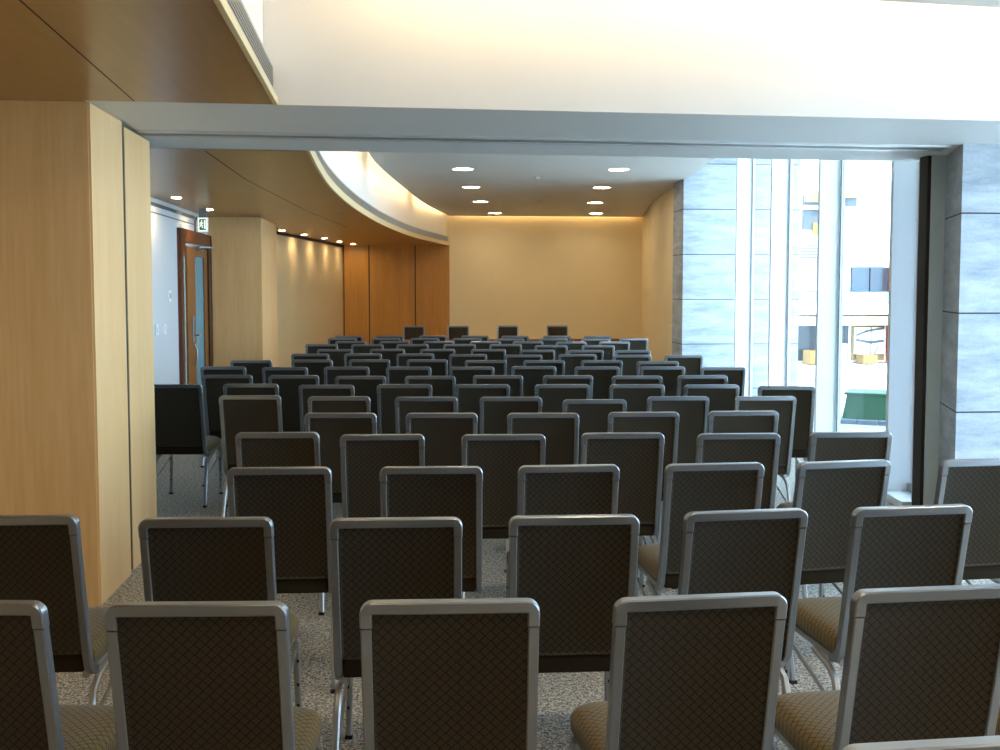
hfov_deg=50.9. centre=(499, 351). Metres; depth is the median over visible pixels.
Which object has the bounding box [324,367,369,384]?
chair
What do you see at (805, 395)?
chair
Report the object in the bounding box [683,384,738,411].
chair
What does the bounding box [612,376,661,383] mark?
chair
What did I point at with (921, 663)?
chair
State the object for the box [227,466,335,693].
chair
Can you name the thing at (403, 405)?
chair
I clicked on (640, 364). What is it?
chair
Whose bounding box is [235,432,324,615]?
chair
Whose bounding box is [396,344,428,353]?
chair
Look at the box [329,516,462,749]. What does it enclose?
chair
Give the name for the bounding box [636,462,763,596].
chair
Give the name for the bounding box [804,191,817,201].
window blind
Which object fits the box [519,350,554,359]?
chair
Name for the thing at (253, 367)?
chair
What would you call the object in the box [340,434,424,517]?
chair
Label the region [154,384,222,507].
chair
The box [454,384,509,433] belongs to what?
chair
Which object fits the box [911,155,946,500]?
trim
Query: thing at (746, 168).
window
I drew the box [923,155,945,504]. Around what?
post
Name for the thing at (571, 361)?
chair
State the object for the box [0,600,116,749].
chair
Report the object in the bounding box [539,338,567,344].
chair
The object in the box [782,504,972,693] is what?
chair
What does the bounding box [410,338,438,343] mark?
chair
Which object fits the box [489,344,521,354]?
chair
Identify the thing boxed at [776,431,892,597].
chair
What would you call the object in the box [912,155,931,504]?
trim
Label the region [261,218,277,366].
trim
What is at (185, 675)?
chair
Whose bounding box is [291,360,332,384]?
chair
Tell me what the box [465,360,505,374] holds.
chair
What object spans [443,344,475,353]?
chair
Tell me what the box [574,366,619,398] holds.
chair
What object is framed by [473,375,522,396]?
chair
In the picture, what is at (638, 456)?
chair
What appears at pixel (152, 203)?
trim
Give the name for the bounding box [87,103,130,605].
wall panel
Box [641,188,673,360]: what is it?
wall
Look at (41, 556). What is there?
chair
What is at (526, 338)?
chair
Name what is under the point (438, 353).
chair
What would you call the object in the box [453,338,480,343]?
chair
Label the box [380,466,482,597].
chair
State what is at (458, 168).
recessed light
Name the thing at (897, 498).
trim
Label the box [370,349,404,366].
chair
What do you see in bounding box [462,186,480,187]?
recessed light
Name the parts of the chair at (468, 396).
rail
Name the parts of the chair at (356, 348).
backrest, rail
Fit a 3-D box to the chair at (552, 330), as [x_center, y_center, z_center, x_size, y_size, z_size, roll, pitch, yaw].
[1.152,-0.029,20.414,0.456,0.954,0.614,0,4,-5]
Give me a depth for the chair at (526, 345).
14.48 m
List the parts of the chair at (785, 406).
backrest, rail, leg, post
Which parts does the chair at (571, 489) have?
leg, post, backrest, rail, post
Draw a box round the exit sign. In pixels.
[194,208,208,231]
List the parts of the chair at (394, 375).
post, rail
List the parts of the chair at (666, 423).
post, rail, backrest, post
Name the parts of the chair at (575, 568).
post, backrest, rail, leg, post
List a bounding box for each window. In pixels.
[734,158,755,395]
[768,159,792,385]
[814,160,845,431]
[885,161,918,490]
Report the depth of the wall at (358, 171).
16.20 m
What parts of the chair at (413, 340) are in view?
rail, backrest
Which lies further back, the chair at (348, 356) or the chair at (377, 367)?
the chair at (348, 356)
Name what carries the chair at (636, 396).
on the floor at (559, 694)
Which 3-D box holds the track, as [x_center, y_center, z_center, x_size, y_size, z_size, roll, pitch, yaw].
[0.429,-1.372,6.843,5.340,0.014,0.240,0,4,-8]
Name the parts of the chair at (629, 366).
rail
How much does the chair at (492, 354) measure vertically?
0.954 m
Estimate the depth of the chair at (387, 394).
8.05 m
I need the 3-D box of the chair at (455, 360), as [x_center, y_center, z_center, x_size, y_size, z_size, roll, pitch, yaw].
[-0.361,0.483,12.017,0.456,0.954,0.614,0,3,-1]
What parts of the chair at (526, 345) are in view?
rail, backrest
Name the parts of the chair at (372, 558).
post, leg, seat frame, leg, rail, backrest, post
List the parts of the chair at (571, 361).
rail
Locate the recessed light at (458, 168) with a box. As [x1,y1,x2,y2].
[452,167,473,170]
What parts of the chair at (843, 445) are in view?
seat, leg, post, backrest, rail, post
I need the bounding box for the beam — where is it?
[85,0,999,161]
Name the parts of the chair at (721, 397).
rail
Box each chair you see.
[0,514,110,704]
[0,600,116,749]
[103,601,322,749]
[138,516,301,706]
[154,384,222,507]
[200,366,246,466]
[202,375,252,486]
[219,395,282,516]
[223,384,278,506]
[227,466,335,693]
[230,360,272,383]
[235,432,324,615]
[262,367,307,383]
[268,375,318,431]
[291,354,328,360]
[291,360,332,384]
[298,385,354,431]
[304,413,376,502]
[305,344,337,353]
[308,396,370,412]
[317,349,351,366]
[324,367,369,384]
[328,338,356,343]
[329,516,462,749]
[335,336,362,340]
[335,341,365,348]
[335,376,385,433]
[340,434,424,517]
[344,353,381,366]
[349,359,389,376]
[351,344,383,352]
[359,598,539,749]
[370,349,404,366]
[372,338,400,343]
[376,336,403,340]
[377,384,431,433]
[379,341,409,348]
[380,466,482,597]
[386,367,430,383]
[395,397,457,433]
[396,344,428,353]
[396,354,433,366]
[403,326,424,339]
[405,376,455,396]
[405,413,477,465]
[407,359,447,375]
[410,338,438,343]
[419,336,446,340]
[420,349,454,375]
[423,341,453,348]
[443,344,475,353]
[447,326,468,338]
[449,354,486,367]
[449,367,493,385]
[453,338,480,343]
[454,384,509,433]
[461,336,488,340]
[461,434,545,598]
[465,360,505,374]
[470,341,499,348]
[471,349,505,359]
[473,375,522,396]
[479,397,541,433]
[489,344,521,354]
[495,339,523,343]
[497,326,518,338]
[501,336,528,340]
[504,355,541,374]
[504,413,578,572]
[506,464,619,597]
[508,514,639,700]
[511,366,555,396]
[512,341,542,349]
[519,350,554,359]
[523,360,564,374]
[534,345,567,359]
[534,384,589,412]
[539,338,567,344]
[543,336,570,341]
[543,375,592,398]
[546,325,567,335]
[556,342,586,353]
[558,354,596,374]
[562,399,626,463]
[568,350,603,359]
[569,591,787,749]
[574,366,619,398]
[580,432,664,595]
[581,339,609,344]
[581,360,622,375]
[582,345,614,359]
[583,336,610,341]
[599,342,629,354]
[608,411,679,542]
[609,384,664,505]
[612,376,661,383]
[613,355,651,375]
[615,350,650,354]
[619,338,647,349]
[636,361,678,375]
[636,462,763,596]
[640,366,684,395]
[647,396,709,462]
[664,355,702,374]
[671,433,780,588]
[676,375,727,395]
[678,508,807,693]
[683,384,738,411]
[700,367,745,395]
[707,410,778,433]
[734,396,796,501]
[757,386,815,479]
[772,583,999,749]
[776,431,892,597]
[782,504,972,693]
[789,459,890,683]
[842,735,999,749]
[934,458,999,584]
[995,705,999,735]
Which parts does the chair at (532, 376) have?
rail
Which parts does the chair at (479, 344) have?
rail, backrest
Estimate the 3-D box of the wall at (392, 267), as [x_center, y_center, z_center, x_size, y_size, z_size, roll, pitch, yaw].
[-2.494,-1.099,23.699,2.700,2.690,0.200,0,4,-5]
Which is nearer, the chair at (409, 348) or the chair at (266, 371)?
the chair at (266, 371)
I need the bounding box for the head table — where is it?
[403,339,618,343]
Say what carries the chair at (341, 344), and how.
on the floor at (559, 694)
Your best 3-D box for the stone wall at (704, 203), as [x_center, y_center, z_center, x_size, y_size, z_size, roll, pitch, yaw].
[3.593,-1.787,16.009,1.790,5.000,0.600,0,4,-5]
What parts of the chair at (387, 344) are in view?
rail, backrest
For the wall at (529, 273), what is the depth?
23.88 m
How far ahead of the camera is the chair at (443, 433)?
6.22 m
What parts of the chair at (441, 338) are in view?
backrest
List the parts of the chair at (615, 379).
backrest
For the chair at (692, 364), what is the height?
0.954 m
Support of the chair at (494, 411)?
on the floor at (559, 694)
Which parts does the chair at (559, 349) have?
rail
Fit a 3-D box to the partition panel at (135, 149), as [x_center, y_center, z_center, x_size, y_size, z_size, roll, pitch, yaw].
[-2.265,-0.021,6.501,0.085,2.630,0.645,0,4,-5]
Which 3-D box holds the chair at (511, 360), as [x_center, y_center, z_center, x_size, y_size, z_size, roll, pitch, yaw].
[0.242,0.488,11.928,0.456,0.954,0.614,0,3,-3]
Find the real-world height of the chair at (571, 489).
0.954 m
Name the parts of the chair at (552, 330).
rail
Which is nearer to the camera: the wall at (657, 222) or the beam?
the beam
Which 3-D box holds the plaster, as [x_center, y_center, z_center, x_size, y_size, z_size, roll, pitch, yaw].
[2.158,-1.632,0.971,5.210,0.120,9.540,0,4,-5]
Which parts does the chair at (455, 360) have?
backrest, rail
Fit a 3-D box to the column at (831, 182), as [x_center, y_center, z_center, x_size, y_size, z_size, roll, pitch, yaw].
[3.275,-0.846,10.427,0.245,3.800,0.096,0,4,-5]
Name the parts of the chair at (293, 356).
backrest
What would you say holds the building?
on the floor at (853, 374)
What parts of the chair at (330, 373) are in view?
post, rail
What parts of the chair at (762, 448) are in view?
post, rail, backrest, post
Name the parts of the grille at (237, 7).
frame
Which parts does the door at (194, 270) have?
glass panel, handle, glass panel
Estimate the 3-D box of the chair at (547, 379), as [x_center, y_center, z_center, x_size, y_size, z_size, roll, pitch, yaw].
[0.561,0.655,9.188,0.456,0.954,0.614,0,3,-3]
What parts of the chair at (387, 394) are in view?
post, rail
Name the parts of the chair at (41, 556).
rail, backrest, post, seat frame, seat, leg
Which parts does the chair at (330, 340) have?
rail, backrest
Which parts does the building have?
shop post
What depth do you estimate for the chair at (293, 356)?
11.78 m
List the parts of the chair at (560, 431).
leg, post, rail, backrest, post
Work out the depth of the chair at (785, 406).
7.17 m
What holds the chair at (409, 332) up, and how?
on the floor at (559, 694)
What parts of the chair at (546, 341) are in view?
rail, backrest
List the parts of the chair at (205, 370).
backrest, rail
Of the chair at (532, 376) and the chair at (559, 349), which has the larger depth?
the chair at (559, 349)
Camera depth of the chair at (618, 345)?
14.44 m
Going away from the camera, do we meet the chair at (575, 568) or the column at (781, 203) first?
the chair at (575, 568)
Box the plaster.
[875,0,999,7]
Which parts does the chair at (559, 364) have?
rail, backrest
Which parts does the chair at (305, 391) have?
post, rail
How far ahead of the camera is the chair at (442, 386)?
8.81 m
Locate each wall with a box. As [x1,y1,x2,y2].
[0,100,98,606]
[151,197,206,383]
[207,217,262,365]
[277,234,342,366]
[320,151,445,235]
[342,245,449,343]
[446,214,641,338]
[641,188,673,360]
[672,158,800,395]
[939,144,999,463]
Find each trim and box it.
[151,201,197,225]
[213,0,277,104]
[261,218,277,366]
[277,231,342,246]
[307,150,448,244]
[343,245,415,343]
[813,431,910,492]
[886,491,911,505]
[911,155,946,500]
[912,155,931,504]
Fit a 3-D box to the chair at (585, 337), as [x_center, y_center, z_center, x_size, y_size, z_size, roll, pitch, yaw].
[1.488,0.209,16.511,0.456,0.954,0.614,0,3,-3]
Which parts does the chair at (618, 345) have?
rail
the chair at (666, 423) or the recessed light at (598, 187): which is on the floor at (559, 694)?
the chair at (666, 423)
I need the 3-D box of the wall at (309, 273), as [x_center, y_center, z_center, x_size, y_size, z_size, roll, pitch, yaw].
[-3.810,-0.842,19.819,0.277,2.650,7.612,0,3,3]
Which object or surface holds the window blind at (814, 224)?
hanging from the building
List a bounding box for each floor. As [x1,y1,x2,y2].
[55,407,995,749]
[797,362,886,405]
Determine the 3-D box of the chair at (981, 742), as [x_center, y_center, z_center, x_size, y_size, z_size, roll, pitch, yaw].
[0.720,1.092,2.024,0.456,0.954,0.614,0,4,-7]
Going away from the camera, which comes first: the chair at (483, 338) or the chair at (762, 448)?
the chair at (762, 448)
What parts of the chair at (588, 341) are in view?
rail, backrest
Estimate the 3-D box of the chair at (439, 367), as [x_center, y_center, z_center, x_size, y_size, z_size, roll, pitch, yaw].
[-0.754,0.536,11.145,0.456,0.954,0.614,0,3,-1]
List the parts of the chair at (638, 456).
post, backrest, rail, leg, leg, post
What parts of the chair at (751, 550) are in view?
post, backrest, rail, leg, post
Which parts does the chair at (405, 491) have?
post, backrest, rail, seat frame, post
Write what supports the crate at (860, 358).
on the floor at (853, 374)
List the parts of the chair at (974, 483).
post, rail, backrest, leg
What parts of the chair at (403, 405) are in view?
post, rail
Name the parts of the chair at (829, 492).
leg, post, leg, backrest, rail, post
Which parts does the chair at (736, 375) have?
rail, post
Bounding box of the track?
[137,129,957,151]
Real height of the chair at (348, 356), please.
0.954 m
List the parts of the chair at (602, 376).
rail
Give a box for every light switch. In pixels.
[155,324,158,335]
[163,324,165,333]
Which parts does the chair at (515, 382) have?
rail, post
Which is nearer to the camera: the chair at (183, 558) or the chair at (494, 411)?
the chair at (183, 558)
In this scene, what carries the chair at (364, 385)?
on the floor at (559, 694)
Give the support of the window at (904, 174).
on the floor at (559, 694)
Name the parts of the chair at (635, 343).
rail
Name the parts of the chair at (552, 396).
rail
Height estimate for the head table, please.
0.750 m
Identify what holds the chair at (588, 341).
on the floor at (559, 694)
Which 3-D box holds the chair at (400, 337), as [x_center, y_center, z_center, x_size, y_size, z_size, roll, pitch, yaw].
[-1.712,0.204,16.579,0.456,0.954,0.614,0,3,-1]
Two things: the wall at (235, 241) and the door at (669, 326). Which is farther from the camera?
the door at (669, 326)
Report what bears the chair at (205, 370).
on the floor at (559, 694)
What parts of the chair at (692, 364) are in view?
rail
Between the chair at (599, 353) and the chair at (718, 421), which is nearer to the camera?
the chair at (718, 421)
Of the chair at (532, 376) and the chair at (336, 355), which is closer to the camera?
the chair at (532, 376)
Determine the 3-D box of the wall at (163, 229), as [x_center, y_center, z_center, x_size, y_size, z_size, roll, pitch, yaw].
[-3.789,-0.888,11.121,0.200,3.800,8.100,0,4,-5]
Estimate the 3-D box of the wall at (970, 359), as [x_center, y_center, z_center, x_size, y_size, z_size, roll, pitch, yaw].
[4.300,-0.141,7.482,2.490,2.750,0.600,0,4,-5]
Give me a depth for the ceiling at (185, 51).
4.33 m
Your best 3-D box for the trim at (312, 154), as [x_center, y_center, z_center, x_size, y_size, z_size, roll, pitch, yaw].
[-1.518,-1.941,15.479,0.570,0.079,16.315,0,3,1]
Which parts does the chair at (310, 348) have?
rail, backrest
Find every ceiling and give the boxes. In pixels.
[0,0,272,103]
[150,148,443,244]
[369,152,713,216]
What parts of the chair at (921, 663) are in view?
seat frame, seat, post, rail, backrest, post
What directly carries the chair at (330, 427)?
on the floor at (559, 694)
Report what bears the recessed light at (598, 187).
in the ceiling at (564, 186)
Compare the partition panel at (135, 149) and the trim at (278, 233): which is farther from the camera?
the trim at (278, 233)
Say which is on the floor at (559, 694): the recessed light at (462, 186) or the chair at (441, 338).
the chair at (441, 338)
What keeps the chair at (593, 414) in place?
on the floor at (559, 694)
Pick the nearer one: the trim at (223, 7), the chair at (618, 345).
the trim at (223, 7)
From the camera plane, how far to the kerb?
13.02 m
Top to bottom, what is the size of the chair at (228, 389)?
0.954 m
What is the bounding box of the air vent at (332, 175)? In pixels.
[315,151,448,241]
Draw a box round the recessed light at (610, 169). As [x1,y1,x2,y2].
[607,168,629,170]
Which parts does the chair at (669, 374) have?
rail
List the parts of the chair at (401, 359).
rail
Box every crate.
[803,350,814,363]
[856,354,877,363]
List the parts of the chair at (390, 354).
rail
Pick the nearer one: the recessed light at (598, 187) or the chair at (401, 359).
the chair at (401, 359)
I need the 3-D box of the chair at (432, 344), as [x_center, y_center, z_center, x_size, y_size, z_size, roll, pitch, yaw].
[-0.854,0.307,14.890,0.456,0.954,0.614,0,3,-1]
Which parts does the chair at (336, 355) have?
rail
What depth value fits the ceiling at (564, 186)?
16.05 m
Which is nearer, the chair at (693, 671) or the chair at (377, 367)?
the chair at (693, 671)
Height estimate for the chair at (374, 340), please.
0.954 m
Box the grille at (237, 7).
[226,0,272,87]
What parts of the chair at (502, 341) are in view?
backrest, rail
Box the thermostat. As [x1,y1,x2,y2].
[168,290,170,301]
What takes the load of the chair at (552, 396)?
on the floor at (559, 694)
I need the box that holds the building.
[798,160,890,363]
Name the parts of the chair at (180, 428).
leg, rail, backrest, seat frame, seat, post, leg, leg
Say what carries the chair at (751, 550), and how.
on the floor at (559, 694)
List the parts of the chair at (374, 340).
rail, backrest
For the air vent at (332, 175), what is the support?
attached to the wall at (358, 171)
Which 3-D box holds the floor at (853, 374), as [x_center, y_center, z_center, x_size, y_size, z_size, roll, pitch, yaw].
[31.217,0.363,22.965,53.700,0.100,100.000,0,4,-5]
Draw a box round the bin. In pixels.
[842,388,885,420]
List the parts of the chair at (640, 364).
backrest, rail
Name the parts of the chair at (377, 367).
rail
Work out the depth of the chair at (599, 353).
12.44 m
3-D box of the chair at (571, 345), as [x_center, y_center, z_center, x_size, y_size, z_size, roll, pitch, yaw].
[0.965,0.316,14.753,0.456,0.954,0.614,0,3,-3]
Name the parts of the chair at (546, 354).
rail, backrest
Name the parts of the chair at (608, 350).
rail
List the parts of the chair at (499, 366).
rail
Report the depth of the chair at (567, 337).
16.18 m
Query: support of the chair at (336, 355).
on the floor at (559, 694)
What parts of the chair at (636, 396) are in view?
rail, backrest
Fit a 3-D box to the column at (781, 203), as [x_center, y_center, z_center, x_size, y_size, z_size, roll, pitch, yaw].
[3.318,-0.968,12.435,0.245,3.800,0.096,0,4,-5]
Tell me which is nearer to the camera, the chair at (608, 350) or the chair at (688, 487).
the chair at (688, 487)
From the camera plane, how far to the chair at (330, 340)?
15.43 m
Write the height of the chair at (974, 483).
0.954 m
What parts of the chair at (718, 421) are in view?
post, rail, backrest, post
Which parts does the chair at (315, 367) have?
rail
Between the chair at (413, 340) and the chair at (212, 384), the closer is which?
the chair at (212, 384)
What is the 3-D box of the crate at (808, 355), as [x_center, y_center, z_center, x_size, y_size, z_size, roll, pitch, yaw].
[6.972,0.112,23.472,0.260,0.300,0.400,0,4,-5]
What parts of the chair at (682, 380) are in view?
post, backrest, rail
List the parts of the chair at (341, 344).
rail, backrest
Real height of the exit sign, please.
0.285 m
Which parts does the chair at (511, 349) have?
rail, backrest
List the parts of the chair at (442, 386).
rail, post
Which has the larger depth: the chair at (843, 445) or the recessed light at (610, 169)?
the recessed light at (610, 169)
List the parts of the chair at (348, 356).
rail, backrest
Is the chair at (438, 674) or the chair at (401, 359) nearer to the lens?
the chair at (438, 674)
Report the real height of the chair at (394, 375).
0.954 m
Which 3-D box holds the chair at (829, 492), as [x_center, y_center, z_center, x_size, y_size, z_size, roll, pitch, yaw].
[1.411,0.923,4.785,0.456,0.954,0.614,-1,4,-11]
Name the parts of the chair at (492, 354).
rail, backrest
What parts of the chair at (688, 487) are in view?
leg, seat, seat frame, leg, post, backrest, rail, post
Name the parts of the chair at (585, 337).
rail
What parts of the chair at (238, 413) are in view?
post, leg, rail, backrest, post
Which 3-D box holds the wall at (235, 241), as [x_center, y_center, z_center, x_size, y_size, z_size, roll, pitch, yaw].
[-3.721,-0.561,15.206,0.765,2.650,1.730,0,4,-5]
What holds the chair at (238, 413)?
on the floor at (559, 694)
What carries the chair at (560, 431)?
on the floor at (559, 694)
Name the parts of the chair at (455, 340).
backrest, rail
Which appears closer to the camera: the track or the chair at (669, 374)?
the track
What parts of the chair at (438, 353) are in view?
rail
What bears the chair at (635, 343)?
on the floor at (559, 694)
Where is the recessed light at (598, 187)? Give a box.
[592,186,611,188]
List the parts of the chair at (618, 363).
rail, backrest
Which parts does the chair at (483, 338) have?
backrest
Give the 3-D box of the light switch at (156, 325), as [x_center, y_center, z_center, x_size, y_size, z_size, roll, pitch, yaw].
[-3.690,-0.238,11.300,0.022,0.120,0.120,0,4,-5]
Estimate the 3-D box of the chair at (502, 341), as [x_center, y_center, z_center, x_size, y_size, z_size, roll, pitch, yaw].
[0.130,0.263,15.612,0.456,0.954,0.614,0,3,-3]
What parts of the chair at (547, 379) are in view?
rail, backrest, post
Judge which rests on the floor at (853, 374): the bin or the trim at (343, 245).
the bin
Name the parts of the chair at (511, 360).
rail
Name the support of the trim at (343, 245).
attached to the wall at (392, 267)
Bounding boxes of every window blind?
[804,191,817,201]
[812,222,817,235]
[845,191,857,197]
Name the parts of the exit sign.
sign panel, hanging rod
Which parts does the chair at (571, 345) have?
backrest, rail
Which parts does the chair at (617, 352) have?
backrest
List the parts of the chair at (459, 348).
backrest, rail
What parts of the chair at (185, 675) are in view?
post, rail, backrest, post, seat, leg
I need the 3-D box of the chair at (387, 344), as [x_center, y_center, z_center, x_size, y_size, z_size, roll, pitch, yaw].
[-1.465,0.307,14.890,0.456,0.954,0.614,0,3,-1]
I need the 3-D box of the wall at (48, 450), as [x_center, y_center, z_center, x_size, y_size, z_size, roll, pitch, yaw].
[-2.942,-0.558,5.705,1.570,3.800,0.620,0,4,-5]
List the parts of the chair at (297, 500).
post, rail, backrest, post, seat frame, leg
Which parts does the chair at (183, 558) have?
post, rail, backrest, post, seat, leg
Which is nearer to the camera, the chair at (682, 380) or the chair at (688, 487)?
the chair at (688, 487)
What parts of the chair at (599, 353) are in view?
backrest, rail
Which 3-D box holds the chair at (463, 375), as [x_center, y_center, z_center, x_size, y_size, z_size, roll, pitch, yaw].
[-0.268,0.596,10.151,0.456,0.954,0.614,0,3,-1]
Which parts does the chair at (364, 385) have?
rail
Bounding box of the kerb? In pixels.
[840,418,885,425]
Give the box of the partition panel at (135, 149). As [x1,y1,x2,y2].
[122,126,156,570]
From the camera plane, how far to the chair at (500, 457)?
5.32 m
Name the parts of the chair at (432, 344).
rail, backrest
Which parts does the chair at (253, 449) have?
post, rail, backrest, post, leg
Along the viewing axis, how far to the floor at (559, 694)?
4.90 m
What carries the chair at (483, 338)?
on the floor at (559, 694)
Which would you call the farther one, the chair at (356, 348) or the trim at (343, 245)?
the trim at (343, 245)
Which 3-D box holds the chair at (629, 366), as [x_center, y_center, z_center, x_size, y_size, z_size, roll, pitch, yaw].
[1.444,0.490,11.893,0.456,0.954,0.614,0,3,-3]
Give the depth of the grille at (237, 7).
4.59 m
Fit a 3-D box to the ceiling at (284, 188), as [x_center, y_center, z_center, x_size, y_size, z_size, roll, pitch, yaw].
[-2.694,-1.915,15.352,2.874,0.036,16.600,0,3,1]
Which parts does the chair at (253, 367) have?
rail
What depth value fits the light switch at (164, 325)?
11.63 m
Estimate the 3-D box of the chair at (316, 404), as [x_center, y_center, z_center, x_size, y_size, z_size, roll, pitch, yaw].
[-1.098,0.760,7.460,0.456,0.954,0.614,0,3,-1]
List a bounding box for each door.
[177,227,212,384]
[668,325,671,354]
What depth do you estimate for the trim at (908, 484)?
8.42 m
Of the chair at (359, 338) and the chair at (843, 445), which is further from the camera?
the chair at (359, 338)
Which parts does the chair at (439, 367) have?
rail, post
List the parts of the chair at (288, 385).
rail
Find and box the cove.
[242,0,262,43]
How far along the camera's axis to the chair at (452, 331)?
20.45 m
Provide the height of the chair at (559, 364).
0.954 m
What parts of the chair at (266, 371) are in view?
rail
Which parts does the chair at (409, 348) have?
backrest, rail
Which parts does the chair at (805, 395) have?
rail, backrest, leg, post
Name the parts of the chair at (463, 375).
rail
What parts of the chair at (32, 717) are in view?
backrest, rail, post, seat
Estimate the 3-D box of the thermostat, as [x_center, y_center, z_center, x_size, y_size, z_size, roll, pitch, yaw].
[-3.748,-0.637,11.925,0.022,0.130,0.110,0,4,-5]
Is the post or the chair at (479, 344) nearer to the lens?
the post
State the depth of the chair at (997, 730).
2.98 m
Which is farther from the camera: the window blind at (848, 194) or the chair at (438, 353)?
the window blind at (848, 194)
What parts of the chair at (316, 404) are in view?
backrest, rail, post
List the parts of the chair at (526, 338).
backrest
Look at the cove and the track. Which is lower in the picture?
the track
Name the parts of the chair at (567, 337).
rail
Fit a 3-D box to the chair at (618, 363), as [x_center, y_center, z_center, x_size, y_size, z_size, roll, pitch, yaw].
[1.025,0.542,11.040,0.456,0.954,0.614,0,3,-3]
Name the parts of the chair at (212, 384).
post, leg, rail, backrest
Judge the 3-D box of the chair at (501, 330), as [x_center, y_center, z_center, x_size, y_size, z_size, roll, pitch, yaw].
[0.176,-0.024,20.326,0.456,0.954,0.614,0,4,-5]
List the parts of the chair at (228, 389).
rail, backrest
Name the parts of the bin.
container lid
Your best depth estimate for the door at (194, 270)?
13.16 m
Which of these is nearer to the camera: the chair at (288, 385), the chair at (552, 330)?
the chair at (288, 385)
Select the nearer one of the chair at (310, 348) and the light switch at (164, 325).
the light switch at (164, 325)
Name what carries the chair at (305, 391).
on the floor at (559, 694)
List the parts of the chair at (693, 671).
leg, seat, post, backrest, rail, post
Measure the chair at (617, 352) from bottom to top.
0.954 m
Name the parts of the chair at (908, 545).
leg, seat, seat frame, leg, post, backrest, rail, post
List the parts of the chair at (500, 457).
post, rail, backrest, post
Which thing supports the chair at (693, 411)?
on the floor at (559, 694)
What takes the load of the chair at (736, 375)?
on the floor at (559, 694)

